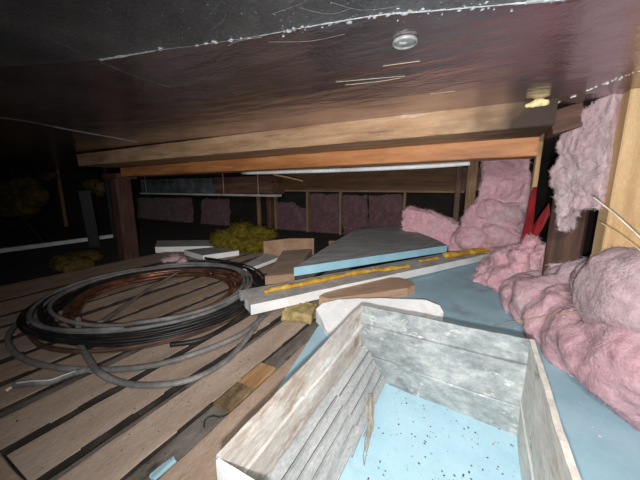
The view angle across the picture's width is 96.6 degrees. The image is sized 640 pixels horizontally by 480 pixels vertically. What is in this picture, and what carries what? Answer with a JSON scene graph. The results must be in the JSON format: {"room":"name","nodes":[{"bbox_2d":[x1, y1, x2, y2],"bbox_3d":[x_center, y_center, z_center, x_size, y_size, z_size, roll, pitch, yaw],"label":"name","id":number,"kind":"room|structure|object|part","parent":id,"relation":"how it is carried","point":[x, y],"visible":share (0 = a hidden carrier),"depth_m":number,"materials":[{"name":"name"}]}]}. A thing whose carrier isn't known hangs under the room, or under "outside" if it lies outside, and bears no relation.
{"room":"attic","nodes":[
{"label":"attic","id":0,"kind":"room"},
{"bbox_2d":[0,175,50,218],"bbox_3d":[-4.314,-0.609,4.100,1.557,0.635,0.332,6,12,27],"label":"insulation","id":1,"kind":"object","parent":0,"point":[26,196],"visible":1,"depth_m":3.84,"materials":[{"name":"fabric"}]},
{"bbox_2d":[0,170,151,228],"bbox_3d":[-6.010,-0.713,5.162,0.100,1.115,5.950,6,12,27],"label":"wall","id":2,"kind":"structure","parent":0,"point":[51,213],"depth_m":6.10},
{"bbox_2d":[82,178,109,196],"bbox_3d":[-3.679,-0.861,4.707,0.620,0.309,0.245,6,12,27],"label":"insulation","id":3,"kind":"object","parent":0,"point":[96,186],"visible":0.77,"depth_m":4.63,"materials":[{"name":"fabric"}]},
{"bbox_2d":[0,217,447,479],"bbox_3d":[-1.907,0.209,3.432,9.100,0.114,6.500,6,12,27],"label":"floor","id":4,"kind":"structure","parent":0,"point":[23,265],"depth_m":4.13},
{"bbox_2d":[0,453,22,479],"bbox_3d":[-0.858,0.648,0.691,0.755,0.027,0.184,6,12,27],"label":"plank","id":5,"kind":"object","parent":4,"relation":"on","point":[6,471],"visible":1,"depth_m":0.76,"materials":[{"name":"brown wood"}]},
{"bbox_2d":[10,204,46,242],"bbox_3d":[-4.055,-0.118,4.072,0.637,0.808,0.113,1,11,7],"label":"leaning board","id":6,"kind":"object","parent":4,"relation":"on","point":[27,221],"visible":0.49,"depth_m":4.03,"materials":[{"name":"brown wood"}]},
{"bbox_2d":[0,234,112,252],"bbox_3d":[-3.429,0.043,3.706,0.062,0.051,1.302,6,12,29],"label":"pipe","id":7,"kind":"object","parent":4,"relation":"on","point":[62,242],"visible":0.87,"depth_m":3.62,"materials":[{"name":"grey metal"}]},
{"bbox_2d":[55,170,67,226],"bbox_3d":[-5.054,-0.791,5.581,0.051,1.116,0.052,6,12,27],"label":"stud","id":8,"kind":"object","parent":4,"relation":"on","point":[57,172],"visible":0.93,"depth_m":5.57,"materials":[{"name":"brown wood"}]},
{"bbox_2d":[49,249,104,272],"bbox_3d":[-2.405,0.212,2.796,0.419,0.168,0.628,-4,11,-21],"label":"insulation","id":9,"kind":"object","parent":4,"relation":"on","point":[77,260],"visible":0.95,"depth_m":2.68,"materials":[{"name":"fabric"}]},
{"bbox_2d":[78,189,100,246],"bbox_3d":[-2.979,-0.161,3.712,0.137,0.989,0.298,-6,12,-28],"label":"leaning board","id":10,"kind":"object","parent":4,"relation":"on","point":[85,198],"visible":0.76,"depth_m":3.63,"materials":[{"name":"grey wood"}]},
{"bbox_2d":[0,251,188,302],"bbox_3d":[-1.992,0.287,2.628,0.412,0.028,2.003,6,12,27],"label":"plank","id":11,"kind":"object","parent":4,"relation":"on","point":[34,286],"visible":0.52,"depth_m":2.40,"materials":[{"name":"brown wood"}]},
{"bbox_2d":[0,256,203,317],"bbox_3d":[-1.615,0.308,2.514,0.286,0.028,2.354,6,12,27],"label":"plank","id":12,"kind":"object","parent":4,"relation":"on","point":[14,306],"visible":0.09,"depth_m":1.88,"materials":[{"name":"brown wood"}]},
{"bbox_2d":[184,247,238,259],"bbox_3d":[-1.206,0.141,3.167,0.496,0.055,0.374,9,14,39],"label":"foam","id":13,"kind":"object","parent":12,"relation":"on","point":[211,252],"visible":0.96,"depth_m":3.10,"materials":[{"name":"white plastic"}]},
{"bbox_2d":[102,167,115,236],"bbox_3d":[-3.280,-0.577,4.431,0.051,1.117,0.052,6,12,27],"label":"stud","id":14,"kind":"object","parent":4,"relation":"on","point":[104,169],"visible":0.88,"depth_m":4.42,"materials":[{"name":"brown wood"}]},
{"bbox_2d":[102,173,139,259],"bbox_3d":[-2.106,-0.246,3.075,0.262,0.913,0.202,6,12,27],"label":"support post","id":15,"kind":"object","parent":4,"relation":"on","point":[120,187],"visible":0.89,"depth_m":3.02,"materials":[{"name":"brown wood"}]},
{"bbox_2d":[0,252,250,328],"bbox_3d":[-1.383,0.330,2.394,0.161,0.028,2.354,6,12,27],"label":"plank","id":16,"kind":"object","parent":4,"relation":"on","point":[6,321],"visible":0.23,"depth_m":2.08,"materials":[{"name":"brown wood"}]},
{"bbox_2d":[97,272,178,322],"bbox_3d":[-1.144,0.349,1.821,0.113,0.058,0.822,0,11,-1],"label":"strap","id":17,"kind":"object","parent":16,"relation":"on","point":[152,286],"visible":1,"depth_m":1.80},
{"bbox_2d":[62,269,242,327],"bbox_3d":[-1.067,0.363,1.963,1.045,0.062,1.081,6,12,27],"label":"coil","id":18,"kind":"object","parent":16,"relation":"on","point":[76,304],"visible":0.71,"depth_m":2.15,"materials":[{"name":"brown metal"}]},
{"bbox_2d":[0,260,251,364],"bbox_3d":[-1.045,0.379,2.133,0.205,0.028,2.405,6,12,27],"label":"plank","id":19,"kind":"object","parent":4,"relation":"on","point":[22,344],"visible":0.43,"depth_m":1.80,"materials":[{"name":"brown wood"}]},
{"bbox_2d":[16,260,265,346],"bbox_3d":[-1.057,0.338,1.960,1.397,0.102,1.392,6,12,27],"label":"cable coil","id":20,"kind":"object","parent":19,"relation":"on","point":[217,317],"depth_m":1.47,"materials":[{"name":"black rubber"}]},
{"bbox_3d":[-1.074,0.317,1.907,1.208,0.042,1.241,6,12,27],"label":"hose coil","id":21,"kind":"part","parent":20,"relation":"part of","materials":[{"name":"grey rubber"}]},
{"bbox_2d":[27,267,263,353],"bbox_3d":[-1.057,0.370,1.947,1.306,0.052,1.362,6,12,27],"label":"cable coil","id":22,"kind":"object","parent":19,"relation":"on","point":[34,341],"visible":0.12,"depth_m":1.35,"materials":[{"name":"black rubber"}]},
{"bbox_2d":[159,251,187,262],"bbox_3d":[-1.355,0.211,2.628,0.239,0.171,0.405,-9,14,-39],"label":"scrap","id":23,"kind":"object","parent":19,"relation":"on","point":[175,257],"visible":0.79,"depth_m":2.57,"materials":[{"name":"fabric"}]},
{"bbox_2d":[0,252,263,342],"bbox_3d":[-1.240,0.355,2.263,0.162,0.028,2.456,6,12,27],"label":"plank","id":24,"kind":"object","parent":4,"relation":"on","point":[91,307],"visible":0.46,"depth_m":1.98,"materials":[{"name":"brown wood"}]},
{"bbox_2d":[0,275,268,412],"bbox_3d":[-0.700,0.424,1.889,0.159,0.028,2.519,6,12,27],"label":"plank","id":25,"kind":"object","parent":4,"relation":"on","point":[8,399],"visible":0.25,"depth_m":1.16,"materials":[{"name":"brown wood"}]},
{"bbox_2d":[5,366,100,391],"bbox_3d":[-1.033,0.538,1.107,0.289,0.037,0.064,-5,11,-23],"label":"cable","id":26,"kind":"object","parent":25,"relation":"on","point":[36,382],"visible":0.9,"depth_m":1.08,"materials":[{"name":"grey rubber"}]},
{"bbox_2d":[0,284,271,418],"bbox_3d":[-0.674,0.465,1.711,0.068,0.014,2.219,6,12,27],"label":"plank","id":27,"kind":"object","parent":4,"relation":"on","point":[50,391],"visible":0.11,"depth_m":1.10,"materials":[{"name":"brown wood"}]},
{"bbox_2d":[0,262,274,386],"bbox_3d":[-0.871,0.406,1.987,0.174,0.028,2.504,6,12,27],"label":"plank","id":28,"kind":"object","parent":4,"relation":"on","point":[13,370],"visible":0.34,"depth_m":1.67,"materials":[{"name":"brown wood"}]},
{"bbox_2d":[0,271,326,455],"bbox_3d":[-0.479,0.435,1.829,0.172,0.028,2.220,6,12,27],"label":"plank","id":29,"kind":"object","parent":4,"relation":"on","point":[54,407],"visible":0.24,"depth_m":1.02,"materials":[{"name":"brown wood"}]},
{"bbox_2d":[170,262,253,346],"bbox_3d":[-0.635,0.339,2.061,0.385,0.043,1.486,-2,11,-10],"label":"cable","id":30,"kind":"object","parent":29,"relation":"on","point":[200,339],"visible":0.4,"depth_m":1.40,"materials":[{"name":"black rubber"}]},
{"bbox_2d":[204,257,266,285],"bbox_3d":[-0.690,0.270,2.432,0.164,0.042,1.271,-9,14,-40],"label":"cable","id":31,"kind":"object","parent":29,"relation":"on","point":[207,258],"visible":0.2,"depth_m":2.79,"materials":[{"name":"black rubber"}]},
{"bbox_2d":[137,197,193,221],"bbox_3d":[-3.758,-0.647,6.822,2.075,0.788,0.182,6,12,27],"label":"insulation","id":32,"kind":"object","parent":4,"relation":"on","point":[178,209],"visible":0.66,"depth_m":6.64,"materials":[{"name":"fabric"}]},
{"bbox_2d":[6,268,350,479],"bbox_3d":[-0.300,0.453,1.735,0.167,0.028,2.219,6,12,27],"label":"plank","id":33,"kind":"object","parent":4,"relation":"on","point":[117,410],"visible":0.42,"depth_m":0.95,"materials":[{"name":"brown wood"}]},
{"bbox_2d":[4,310,272,372],"bbox_3d":[-0.957,0.471,1.446,1.449,0.041,0.625,-1,11,-6],"label":"hose","id":34,"kind":"object","parent":33,"relation":"on","point":[11,349],"visible":0.79,"depth_m":1.21,"materials":[{"name":"grey rubber"}]},
{"bbox_2d":[12,333,290,475],"bbox_3d":[-0.605,0.543,1.176,0.741,0.003,0.881,6,12,27],"label":"crumbs","id":35,"kind":"object","parent":33,"relation":"on","point":[221,333],"visible":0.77,"depth_m":1.01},
{"bbox_2d":[75,312,262,388],"bbox_3d":[-0.710,0.463,1.327,0.953,0.094,0.604,-3,11,-17],"label":"hose","id":36,"kind":"object","parent":33,"relation":"on","point":[86,355],"visible":0.87,"depth_m":1.11,"materials":[{"name":"grey rubber"}]},
{"bbox_2d":[155,240,212,252],"bbox_3d":[-1.694,0.073,3.571,0.858,0.070,0.430,-1,11,-5],"label":"foam","id":37,"kind":"object","parent":4,"relation":"on","point":[161,246],"visible":0.66,"depth_m":3.42,"materials":[{"name":"white plastic"}]},
{"bbox_2d":[49,299,319,479],"bbox_3d":[-0.145,0.478,1.598,0.146,0.029,2.118,6,12,27],"label":"plank","id":38,"kind":"object","parent":4,"relation":"on","point":[172,418],"visible":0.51,"depth_m":0.94,"materials":[{"name":"brown wood"}]},
{"bbox_2d":[281,301,317,324],"bbox_3d":[-0.120,0.418,1.667,0.189,0.076,0.169,3,11,13],"label":"foam","id":39,"kind":"object","parent":38,"relation":"on","point":[305,312],"visible":0.9,"depth_m":1.61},
{"bbox_2d":[200,198,230,224],"bbox_3d":[-2.220,-0.547,6.007,0.830,0.678,0.176,6,12,27],"label":"insulation","id":40,"kind":"object","parent":4,"relation":"on","point":[217,211],"visible":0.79,"depth_m":5.90,"materials":[{"name":"fabric"}]},
{"bbox_2d":[126,320,318,479],"bbox_3d":[-0.179,0.537,1.291,0.094,0.026,2.505,6,12,27],"label":"plank","id":41,"kind":"object","parent":4,"relation":"on","point":[186,440],"depth_m":0.89,"materials":[{"name":"wood"}]},
{"bbox_3d":[-0.430,0.626,0.781,0.022,0.014,0.067,7,13,34],"label":"foam strip","id":42,"kind":"part","parent":41,"relation":"part of","materials":[{"name":"blue plastic"}]},
{"bbox_2d":[203,414,227,427],"bbox_3d":[-0.343,0.581,0.931,0.081,0.013,0.033,-7,13,-35],"label":"wire","id":43,"kind":"object","parent":41,"relation":"on","point":[226,414],"visible":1,"depth_m":0.93,"materials":[{"name":"black metal"}]},
{"bbox_2d":[213,382,253,413],"bbox_3d":[-0.313,0.574,1.042,0.085,0.017,0.121,6,12,27],"label":"wood offcut","id":44,"kind":"object","parent":41,"relation":"on","point":[239,392],"visible":1,"depth_m":1.03,"materials":[{"name":"brown wood"}]},
{"bbox_2d":[238,363,275,390],"bbox_3d":[-0.252,0.551,1.155,0.084,0.021,0.137,6,12,27],"label":"wood offcut","id":45,"kind":"object","parent":41,"relation":"on","point":[257,376],"visible":0.95,"depth_m":1.14,"materials":[{"name":"brown wood"}]},
{"bbox_2d":[159,342,307,479],"bbox_3d":[-0.021,0.542,1.255,0.228,0.028,2.618,6,12,27],"label":"plank","id":46,"kind":"object","parent":4,"relation":"on","point":[199,463],"visible":0.21,"depth_m":0.88,"materials":[{"name":"brown wood"}]},
{"bbox_2d":[208,219,278,253],"bbox_3d":[-0.924,-0.022,3.512,0.757,0.460,0.694,4,11,23],"label":"insulation","id":47,"kind":"object","parent":4,"relation":"on","point":[246,237],"visible":0.86,"depth_m":3.32,"materials":[{"name":"fabric"}]},
{"bbox_2d":[256,196,261,225],"bbox_3d":[-1.119,-0.564,5.223,0.051,0.802,0.062,6,12,27],"label":"stud","id":48,"kind":"object","parent":4,"relation":"on","point":[257,197],"visible":0.64,"depth_m":5.21,"materials":[{"name":"brown wood"}]},
{"bbox_2d":[241,253,277,271],"bbox_3d":[-0.529,0.206,2.639,0.203,0.030,0.593,3,11,13],"label":"strip","id":49,"kind":"object","parent":4,"relation":"on","point":[265,259],"visible":0.74,"depth_m":2.64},
{"bbox_2d":[265,174,274,230],"bbox_3d":[-0.847,-0.644,4.831,0.091,1.101,0.092,6,12,27],"label":"post","id":50,"kind":"object","parent":4,"relation":"on","point":[269,200],"visible":0.49,"depth_m":4.83,"materials":[{"name":"brown wood"}]},
{"bbox_2d":[274,197,277,228],"bbox_3d":[-0.813,-0.547,5.269,0.036,0.751,0.072,6,12,27],"label":"stud","id":51,"kind":"object","parent":4,"relation":"on","point":[275,198],"visible":0.77,"depth_m":5.26,"materials":[{"name":"brown wood"}]},
{"bbox_2d":[265,249,311,284],"bbox_3d":[-0.267,0.199,2.404,0.264,0.060,0.914,1,11,7],"label":"board","id":52,"kind":"object","parent":4,"relation":"on","point":[282,270],"visible":0.85,"depth_m":2.21,"materials":[{"name":"brown wood"}]},
{"bbox_2d":[263,238,313,256],"bbox_3d":[-0.326,0.128,3.026,0.544,0.296,0.048,-3,11,-16],"label":"plywood offcut","id":53,"kind":"object","parent":4,"relation":"on","point":[276,247],"visible":0.62,"depth_m":2.99,"materials":[{"name":"brown wood"}]},
{"bbox_2d":[274,202,305,230],"bbox_3d":[-0.580,-0.400,5.288,0.803,0.624,0.173,6,12,27],"label":"insulation","id":54,"kind":"object","parent":4,"relation":"on","point":[291,216],"visible":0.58,"depth_m":5.18,"materials":[{"name":"fabric"}]},
{"bbox_2d":[306,192,309,231],"bbox_3d":[-0.210,-0.489,4.953,0.036,0.751,0.072,6,12,27],"label":"stud","id":55,"kind":"object","parent":4,"relation":"on","point":[307,193],"visible":0.94,"depth_m":4.94,"materials":[{"name":"brown wood"}]},
{"bbox_2d":[310,193,338,233],"bbox_3d":[0.076,-0.426,4.924,0.580,0.748,0.171,6,12,27],"label":"insulation","id":56,"kind":"object","parent":4,"relation":"on","point":[324,209],"visible":0.85,"depth_m":4.85,"materials":[{"name":"fabric"}]},
{"bbox_2d":[339,192,342,234],"bbox_3d":[0.339,-0.435,4.666,0.036,0.751,0.072,6,12,27],"label":"stud","id":57,"kind":"object","parent":4,"relation":"on","point":[340,193],"visible":0.93,"depth_m":4.64,"materials":[{"name":"brown wood"}]},
{"bbox_2d":[284,190,464,192],"bbox_3d":[0.621,-0.759,4.419,2.901,0.031,0.062,6,12,27],"label":"plate","id":58,"kind":"object","parent":57,"relation":"on","point":[284,190],"visible":0.83,"depth_m":4.30,"materials":[{"name":"brown wood"}]},
{"bbox_2d":[255,167,481,190],"bbox_3d":[0.445,-0.933,4.470,3.702,0.301,0.052,6,12,27],"label":"header beam","id":59,"kind":"structure","parent":58,"relation":"on","point":[428,179],"depth_m":4.18,"materials":[{"name":"brown wood"}]},
{"bbox_2d":[342,195,367,234],"bbox_3d":[0.574,-0.376,4.663,0.471,0.733,0.178,6,12,27],"label":"insulation","id":60,"kind":"object","parent":4,"relation":"on","point":[355,208],"visible":0.78,"depth_m":4.59,"materials":[{"name":"fabric"}]},
{"bbox_2d":[367,194,402,227],"bbox_3d":[1.020,-0.379,4.422,0.577,0.672,0.176,6,12,27],"label":"insulation","id":61,"kind":"object","parent":4,"relation":"on","point":[384,210],"visible":0.7,"depth_m":4.35,"materials":[{"name":"fabric"}]},
{"bbox_2d":[402,192,406,219],"bbox_3d":[1.238,-0.348,4.196,0.036,0.752,0.072,6,12,27],"label":"stud","id":62,"kind":"object","parent":4,"relation":"on","point":[405,193],"visible":0.32,"depth_m":4.13,"materials":[{"name":"brown wood"}]},
{"bbox_2d":[400,205,460,246],"bbox_3d":[1.333,-0.158,3.425,0.733,0.519,0.343,5,12,26],"label":"insulation","id":63,"kind":"object","parent":4,"relation":"on","point":[430,223],"visible":0.73,"depth_m":3.32,"materials":[{"name":"fabric"}]},
{"bbox_2d":[275,261,639,479],"bbox_3d":[0.696,0.489,1.356,1.500,0.038,3.352,6,12,27],"label":"board","id":64,"kind":"object","parent":4,"relation":"on","point":[614,455],"visible":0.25,"depth_m":0.85,"materials":[{"name":"blue plastic"}]},
{"bbox_2d":[239,247,490,314],"bbox_3d":[0.634,0.225,2.306,2.537,0.120,0.259,-7,12,-32],"label":"board","id":65,"kind":"object","parent":64,"relation":"on","point":[261,299],"visible":0.95,"depth_m":1.96,"materials":[{"name":"white wood"}]},
{"bbox_2d":[319,277,414,304],"bbox_3d":[0.305,0.335,1.911,0.709,0.058,0.268,-4,11,-21],"label":"wood block","id":66,"kind":"object","parent":64,"relation":"on","point":[391,287],"visible":0.83,"depth_m":1.84,"materials":[{"name":"brown wood"}]},
{"bbox_2d":[316,298,442,339],"bbox_3d":[0.302,0.383,1.479,0.615,0.123,0.252,-2,11,-13],"label":"chunk","id":67,"kind":"object","parent":64,"relation":"on","point":[330,316],"visible":0.59,"depth_m":1.48,"materials":[{"name":"white"}]},
{"bbox_2d":[216,305,581,479],"bbox_3d":[0.216,0.455,0.665,0.536,0.281,0.706,6,12,27],"label":"wooden box","id":68,"kind":"object","parent":64,"relation":"on","point":[495,379],"visible":0.91,"depth_m":0.84,"materials":[{"name":"white wood"}]},
{"bbox_3d":[0.057,0.510,0.372,0.499,0.281,0.016,6,12,27],"label":"panel","id":69,"kind":"part","parent":68,"relation":"part of","materials":[{"name":"white wood"}]},
{"bbox_3d":[-0.004,0.433,0.784,0.016,0.281,0.682,6,12,27],"label":"panel","id":70,"kind":"part","parent":68,"relation":"part of","materials":[{"name":"beige wood"}]},
{"bbox_2d":[265,386,360,479],"bbox_3d":[-0.014,0.511,0.644,0.093,0.125,0.390,6,12,27],"label":"wooden slats","id":71,"kind":"object","parent":68,"relation":"in","point":[322,448],"visible":1,"depth_m":0.69,"materials":[{"name":"weathered painted wood"}]},
{"bbox_2d":[334,345,385,456],"bbox_3d":[0.123,0.482,0.904,0.092,0.133,0.340,6,12,27],"label":"sheet","id":72,"kind":"object","parent":68,"relation":"in","point":[361,378],"visible":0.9,"depth_m":0.91,"materials":[{"name":"weathered painted wood"}]},
{"bbox_2d":[363,394,373,465],"bbox_3d":[0.136,0.522,0.798,0.031,0.088,0.171,2,11,9],"label":"wood splinter","id":73,"kind":"object","parent":68,"relation":"in","point":[370,396],"visible":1,"depth_m":0.81,"materials":[{"name":"wood"}]},
{"bbox_3d":[0.369,0.404,0.942,0.506,0.281,0.059,6,12,28],"label":"panel","id":74,"kind":"part","parent":68,"relation":"part of","materials":[{"name":"grey wood"}]},
{"bbox_3d":[0.436,0.476,0.554,0.025,0.281,0.683,6,12,29],"label":"panel","id":75,"kind":"part","parent":68,"relation":"part of","materials":[{"name":"grey wood"}]},
{"bbox_2d":[367,390,513,479],"bbox_3d":[0.321,0.581,0.756,0.361,0.003,0.427,6,12,27],"label":"crumbs","id":76,"kind":"object","parent":64,"relation":"on","point":[398,390],"visible":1,"depth_m":0.78,"materials":[{"name":"black"}]},
{"bbox_2d":[471,233,566,294],"bbox_3d":[1.418,0.164,1.961,0.595,0.436,0.947,-1,11,-8],"label":"clump","id":77,"kind":"object","parent":64,"relation":"on","point":[504,262],"visible":0.55,"depth_m":1.92,"materials":[{"name":"fabric"}]},
{"bbox_2d":[499,270,639,431],"bbox_3d":[1.145,0.328,1.257,0.482,0.352,1.259,2,11,11],"label":"insulation","id":78,"kind":"object","parent":64,"relation":"on","point":[605,360],"visible":0.78,"depth_m":0.98,"materials":[{"name":"fabric"}]},
{"bbox_2d":[495,311,576,324],"bbox_3d":[0.922,0.308,1.149,0.003,0.387,0.610,-1,11,-3],"label":"straw","id":79,"kind":"object","parent":78,"relation":"on","point":[573,311],"visible":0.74,"depth_m":1.20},
{"bbox_2d":[544,244,639,332],"bbox_3d":[1.263,0.214,1.228,0.441,0.579,1.168,6,12,27],"label":"insulation","id":80,"kind":"object","parent":64,"relation":"on","point":[604,286],"visible":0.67,"depth_m":0.89,"materials":[{"name":"fabric"}]},
{"bbox_2d":[592,196,639,237],"bbox_3d":[0.786,-0.060,0.756,0.004,0.107,0.183,1,11,7],"label":"wooden stick","id":81,"kind":"object","parent":80,"relation":"attached to","point":[596,199],"visible":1,"depth_m":0.75,"materials":[{"name":"beige wood"}]},
{"bbox_2d":[600,222,639,250],"bbox_3d":[0.800,-0.009,0.758,0.003,0.061,0.176,3,11,14],"label":"wooden stick","id":82,"kind":"object","parent":80,"relation":"attached to","point":[600,222],"visible":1,"depth_m":0.75,"materials":[{"name":"wood"}]},
{"bbox_2d":[453,166,462,221],"bbox_3d":[1.594,-0.373,3.331,0.061,1.116,0.062,6,12,27],"label":"stud","id":83,"kind":"object","parent":4,"relation":"on","point":[459,168],"visible":0.56,"depth_m":3.27,"materials":[{"name":"brown wood"}]},
{"bbox_2d":[464,161,478,211],"bbox_3d":[1.550,-0.329,2.960,0.091,1.066,0.083,6,12,27],"label":"stud","id":84,"kind":"object","parent":4,"relation":"on","point":[472,174],"visible":0.42,"depth_m":2.88,"materials":[{"name":"brown wood"}]},
{"bbox_2d":[447,159,532,253],"bbox_3d":[1.669,-0.266,2.809,0.759,1.175,0.334,6,12,30],"label":"insulation","id":85,"kind":"object","parent":4,"relation":"on","point":[497,217],"visible":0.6,"depth_m":2.69,"materials":[{"name":"fabric"}]},
{"bbox_2d":[529,141,543,197],"bbox_3d":[1.560,-0.173,2.119,0.031,1.066,0.072,6,12,27],"label":"stud","id":86,"kind":"object","parent":4,"relation":"on","point":[537,160],"visible":0.29,"depth_m":2.03,"materials":[{"name":"beige wood"}]},
{"bbox_2d":[521,187,549,243],"bbox_3d":[1.463,-0.144,1.964,0.095,0.435,0.211,2,11,8],"label":"sheet","id":87,"kind":"object","parent":86,"relation":"hanging from","point":[530,227],"visible":0.84,"depth_m":1.98,"materials":[{"name":"red plastic"}]},
{"bbox_2d":[542,154,589,274],"bbox_3d":[1.372,-0.061,1.585,0.161,1.041,0.052,6,12,27],"label":"post","id":88,"kind":"object","parent":4,"relation":"on","point":[561,247],"visible":0.33,"depth_m":1.58,"materials":[{"name":"brown wood"}]},
{"bbox_2d":[591,88,639,256],"bbox_3d":[1.107,0.030,1.029,0.161,1.067,0.096,6,12,27],"label":"stud","id":89,"kind":"object","parent":4,"relation":"on","point":[622,197],"visible":0.33,"depth_m":0.97,"materials":[{"name":"beige wood"}]},
{"bbox_2d":[548,94,622,232],"bbox_3d":[1.050,-0.286,1.137,0.127,0.538,0.292,1,11,3],"label":"insulation","id":90,"kind":"object","parent":89,"relation":"attached to","point":[581,171],"visible":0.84,"depth_m":1.08,"materials":[{"name":"fabric"}]},
{"bbox_2d":[0,0,639,173],"bbox_3d":[-1.907,-0.942,3.218,9.100,0.054,6.500,6,12,27],"label":"ceiling","id":91,"kind":"structure","parent":0,"point":[77,76],"depth_m":0.75,"materials":[{"name":"black wood"}]},
{"bbox_2d":[37,171,58,181],"bbox_3d":[-4.804,-1.120,5.032,0.509,0.174,0.179,6,12,27],"label":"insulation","id":92,"kind":"object","parent":91,"relation":"attached to","point":[45,176],"visible":1,"depth_m":4.98,"materials":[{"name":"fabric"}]},
{"bbox_2d":[140,173,281,196],"bbox_3d":[-1.700,-0.885,4.231,2.802,0.432,0.329,6,12,27],"label":"duct","id":93,"kind":"object","parent":91,"relation":"hanging from","point":[182,186],"visible":0.88,"depth_m":4.25,"materials":[{"name":"silver metal"}]},
{"bbox_2d":[214,176,283,193],"bbox_3d":[-0.979,-0.747,3.881,1.002,0.221,0.252,6,12,27],"label":"beam","id":94,"kind":"structure","parent":93,"relation":"attached to","point":[245,184],"depth_m":3.72,"materials":[{"name":"brown wood"}]},
{"bbox_2d":[272,174,302,181],"bbox_3d":[-0.401,-0.772,3.529,0.449,0.106,0.024,6,12,27],"label":"pale lath","id":95,"kind":"object","parent":94,"relation":"attached to","point":[272,174],"visible":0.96,"depth_m":3.51,"materials":[{"name":"brown wood"}]},
{"bbox_2d":[77,98,558,167],"bbox_3d":[-0.633,-0.635,1.987,3.542,0.108,0.324,5,12,28],"label":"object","id":96,"kind":"structure","parent":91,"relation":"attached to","point":[508,120],"depth_m":1.42,"materials":[{"name":"brown wood"}]},
{"bbox_2d":[120,137,538,176],"bbox_3d":[-0.464,-0.562,2.128,3.363,0.088,0.164,5,12,28],"label":"beam","id":97,"kind":"structure","parent":96,"relation":"attached to","point":[514,148],"depth_m":1.66,"materials":[{"name":"brown wood"}]},
{"bbox_2d":[241,162,469,174],"bbox_3d":[0.093,-0.487,1.958,1.664,0.045,0.028,6,12,27],"label":"conduit","id":98,"kind":"object","parent":97,"relation":"attached to","point":[451,164],"visible":0.87,"depth_m":1.84,"materials":[{"name":"white plastic"}]},
{"bbox_2d":[525,98,549,107],"bbox_3d":[0.796,-0.503,1.046,0.073,0.034,0.030,6,12,27],"label":"spray foam","id":99,"kind":"object","parent":96,"relation":"attached to","point":[537,102],"visible":1,"depth_m":1.03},
{"bbox_2d":[392,35,417,49],"bbox_3d":[0.186,-0.432,0.624,0.054,0.007,0.054,6,12,27],"label":"washer","id":100,"kind":"object","parent":91,"relation":"attached to","point":[403,42],"visible":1,"depth_m":0.62,"materials":[{"name":"silver metal"}]},
{"bbox_2d":[545,103,583,138],"bbox_3d":[0.996,-0.484,1.168,0.120,0.112,0.141,6,12,28],"label":"wooden beam","id":101,"kind":"object","parent":91,"relation":"attached to","point":[568,118],"visible":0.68,"depth_m":1.11,"materials":[{"name":"brown wood"}]},
{"bbox_2d":[149,162,550,239],"bbox_3d":[-0.616,-0.815,5.711,9.100,1.115,0.100,6,12,27],"label":"wall","id":102,"kind":"structure","parent":0,"point":[244,208],"depth_m":5.49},
{"bbox_2d":[294,226,446,275],"bbox_3d":[0.467,0.026,2.927,2.072,0.092,1.108,-6,12,-28],"label":"foam","id":103,"kind":"object","parent":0,"point":[359,247],"visible":0.93,"depth_m":2.55,"materials":[{"name":"blue plastic"}]},
{"bbox_2d":[540,160,598,257],"bbox_3d":[1.863,-0.052,1.604,0.100,1.115,4.950,6,12,27],"label":"wall","id":104,"kind":"structure","parent":0,"point":[593,214],"depth_m":2.33,"materials":[{"name":"black"}]}
]}

